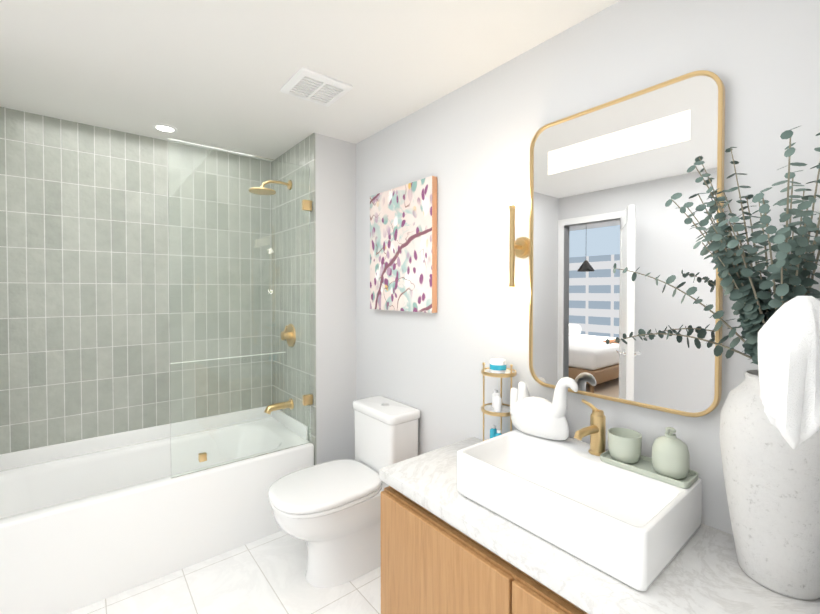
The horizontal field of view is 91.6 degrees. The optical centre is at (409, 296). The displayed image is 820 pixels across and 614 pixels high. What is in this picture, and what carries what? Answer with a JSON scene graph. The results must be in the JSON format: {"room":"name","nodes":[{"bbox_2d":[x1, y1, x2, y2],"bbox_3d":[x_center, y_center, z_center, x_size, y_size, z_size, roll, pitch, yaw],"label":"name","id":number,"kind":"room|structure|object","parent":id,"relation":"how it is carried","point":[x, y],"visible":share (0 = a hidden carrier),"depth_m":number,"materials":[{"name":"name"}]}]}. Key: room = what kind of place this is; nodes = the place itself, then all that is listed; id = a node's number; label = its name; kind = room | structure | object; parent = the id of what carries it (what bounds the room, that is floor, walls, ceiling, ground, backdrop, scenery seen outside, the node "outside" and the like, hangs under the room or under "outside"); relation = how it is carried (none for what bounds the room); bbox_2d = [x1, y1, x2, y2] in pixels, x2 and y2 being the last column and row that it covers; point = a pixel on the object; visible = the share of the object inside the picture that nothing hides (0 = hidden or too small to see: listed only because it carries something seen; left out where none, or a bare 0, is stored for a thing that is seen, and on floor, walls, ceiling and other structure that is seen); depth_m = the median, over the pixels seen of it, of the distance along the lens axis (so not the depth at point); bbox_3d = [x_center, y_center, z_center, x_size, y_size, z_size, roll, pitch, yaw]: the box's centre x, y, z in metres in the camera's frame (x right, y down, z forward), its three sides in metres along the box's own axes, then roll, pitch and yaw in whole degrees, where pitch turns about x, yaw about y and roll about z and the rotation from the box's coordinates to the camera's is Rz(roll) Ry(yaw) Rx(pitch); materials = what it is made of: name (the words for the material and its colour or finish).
{"room":"bathroom","nodes":[
{"label":"bathroom","id":0,"kind":"room"},
{"bbox_2d":[0,107,170,453],"bbox_3d":[-1.651,0.222,2.487,1.578,2.400,0.100,-1,1,-39],"label":"wall","id":1,"kind":"structure","parent":0,"point":[84,293],"depth_m":2.25,"materials":[{"name":"green tile"}]},
{"bbox_2d":[67,530,380,613],"bbox_3d":[-0.567,1.454,0.917,2.660,0.185,3.934,-1,1,-39],"label":"floor","id":2,"kind":"structure","parent":0,"point":[265,575],"depth_m":1.83,"materials":[{"name":"tile"}]},
{"bbox_2d":[0,423,313,613],"bbox_3d":[-1.400,1.075,2.191,1.556,0.532,0.696,-1,1,-39],"label":"bathtub","id":3,"kind":"object","parent":2,"relation":"on","point":[86,522],"visible":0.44,"depth_m":1.97,"materials":[{"name":"white ceramic"}]},
{"bbox_2d":[168,138,312,477],"bbox_3d":[-0.887,0.058,2.185,0.744,1.664,0.036,-1,1,-39],"label":"glass","id":4,"kind":"object","parent":3,"relation":"on","point":[239,268],"visible":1,"depth_m":2.14,"materials":[{"name":"clear glass"}]},
{"bbox_2d":[268,396,419,587],"bbox_3d":[-0.333,0.964,1.998,0.718,0.760,0.414,-1,1,-39],"label":"toilet","id":5,"kind":"object","parent":2,"relation":"on","point":[329,512],"visible":0.77,"depth_m":1.90,"materials":[{"name":"white ceramic"}]},
{"bbox_2d":[379,437,819,613],"bbox_3d":[0.456,0.999,1.189,0.515,0.714,1.178,-1,1,-39],"label":"bathroom vanity","id":6,"kind":"object","parent":2,"relation":"on","point":[447,547],"visible":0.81,"depth_m":1.08,"materials":[{"name":"brown wood"}]},
{"bbox_2d":[481,358,516,440],"bbox_3d":[0.354,0.442,1.595,0.140,0.385,0.140,-1,1,-39],"label":"tiered stand","id":7,"kind":"object","parent":6,"relation":"on","point":[497,368],"visible":0.62,"depth_m":1.56,"materials":[{"name":"metal"}]},
{"bbox_2d":[457,429,701,590],"bbox_3d":[0.479,0.571,1.201,0.400,0.139,0.568,-1,1,-39],"label":"sink","id":8,"kind":"object","parent":6,"relation":"in","point":[578,500],"visible":0.92,"depth_m":1.09,"materials":[{"name":"white ceramic"}]},
{"bbox_2d":[510,377,577,439],"bbox_3d":[0.473,0.384,1.427,0.111,0.226,0.268,-1,1,-39],"label":"towel","id":9,"kind":"object","parent":8,"relation":"on","point":[540,417],"visible":1,"depth_m":1.39,"materials":[{"name":"white fabric"}]},
{"bbox_2d":[574,399,605,455],"bbox_3d":[0.547,0.421,1.253,0.164,0.159,0.086,-1,1,-39],"label":"faucet","id":10,"kind":"object","parent":8,"relation":"on","point":[595,430],"visible":0.96,"depth_m":1.25,"materials":[{"name":"gold metal"}]},
{"bbox_2d":[600,427,698,488],"bbox_3d":[0.688,0.433,1.158,0.104,0.138,0.232,-1,1,-39],"label":"tray","id":11,"kind":"object","parent":8,"relation":"on","point":[668,462],"visible":1,"depth_m":1.11,"materials":[{"name":"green ceramic"}]},
{"bbox_2d":[719,370,819,599],"bbox_3d":[0.849,0.412,0.914,0.224,0.466,0.224,-1,1,-39],"label":"vase","id":12,"kind":"object","parent":6,"relation":"on","point":[772,480],"visible":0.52,"depth_m":0.86,"materials":[{"name":"ceramic"}]},
{"bbox_2d":[606,126,819,364],"bbox_3d":[0.649,-0.031,0.907,0.375,0.666,0.498,-1,1,-39],"label":"eucalyptus","id":13,"kind":"object","parent":12,"relation":"in","point":[756,306],"visible":0.67,"depth_m":0.84,"materials":[{"name":"green plant"}]},
{"bbox_2d":[0,0,619,159],"bbox_3d":[-0.567,-1.003,0.879,2.660,0.100,3.934,-1,1,-39],"label":"ceiling","id":14,"kind":"structure","parent":0,"point":[219,74],"depth_m":1.61,"materials":[{"name":"white paint"}]},
{"bbox_2d":[152,124,177,132],"bbox_3d":[-1.416,-0.972,2.307,0.124,0.006,0.124,-1,1,-39],"label":"recessed light","id":15,"kind":"object","parent":14,"relation":"in","point":[166,128],"visible":1,"depth_m":2.31,"materials":[{"name":"white plastic"}]},
{"bbox_2d":[280,67,352,106],"bbox_3d":[-0.434,-0.961,1.850,0.250,0.014,0.250,-1,1,-39],"label":"ceiling vent","id":16,"kind":"object","parent":14,"relation":"in","point":[312,86],"visible":0.98,"depth_m":1.83,"materials":[{"name":"white plastic"}]},
{"bbox_2d":[315,133,355,464],"bbox_3d":[-0.669,0.216,2.833,0.382,2.400,0.800,-1,1,-39],"label":"wall","id":17,"kind":"structure","parent":0,"point":[335,177],"depth_m":2.48,"materials":[{"name":"white paint"}]},
{"bbox_2d":[275,133,315,464],"bbox_3d":[-0.790,0.219,2.670,0.010,2.400,0.700,-1,1,-39],"label":"wall tile","id":18,"kind":"structure","parent":17,"relation":"attached to","point":[302,153],"depth_m":2.41,"materials":[{"name":"tile"}]},
{"bbox_2d":[356,0,819,534],"bbox_3d":[0.679,0.239,1.394,0.100,2.400,3.134,-1,1,-39],"label":"wall","id":19,"kind":"structure","parent":0,"point":[467,145],"depth_m":1.57,"materials":[{"name":"white paint"}]},
{"bbox_2d":[370,176,436,312],"bbox_3d":[-0.052,-0.259,2.177,0.035,0.670,0.551,-1,1,-39],"label":"picture","id":20,"kind":"object","parent":19,"relation":"attached to","point":[403,247],"visible":1,"depth_m":2.12,"materials":[{"name":"multicoloured"}]},
{"bbox_2d":[505,193,528,299],"bbox_3d":[0.413,-0.194,1.555,0.098,0.410,0.086,-1,1,-39],"label":"sconce","id":21,"kind":"object","parent":19,"relation":"attached to","point":[519,247],"visible":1,"depth_m":1.53,"materials":[{"name":"gold metal"}]},
{"bbox_2d":[529,70,724,416],"bbox_3d":[0.655,-0.146,1.305,0.034,0.967,0.594,-1,1,-39],"label":"mirror","id":22,"kind":"object","parent":19,"relation":"attached to","point":[609,179],"visible":0.96,"depth_m":1.25,"materials":[{"name":"gold metal"}]},
{"bbox_3d":[0.823,0.250,0.645,0.620,2.400,0.100,-1,1,-39],"label":"wall","id":23,"kind":"structure","parent":0,"visible":0},
{"bbox_2d":[758,296,819,448],"bbox_3d":[0.615,0.041,0.616,0.190,0.380,0.120,-1,1,-39],"label":"hanging towel","id":24,"kind":"object","parent":23,"relation":"attached to","point":[789,355],"visible":1,"depth_m":0.58,"materials":[{"name":"white fabric"}]}
]}

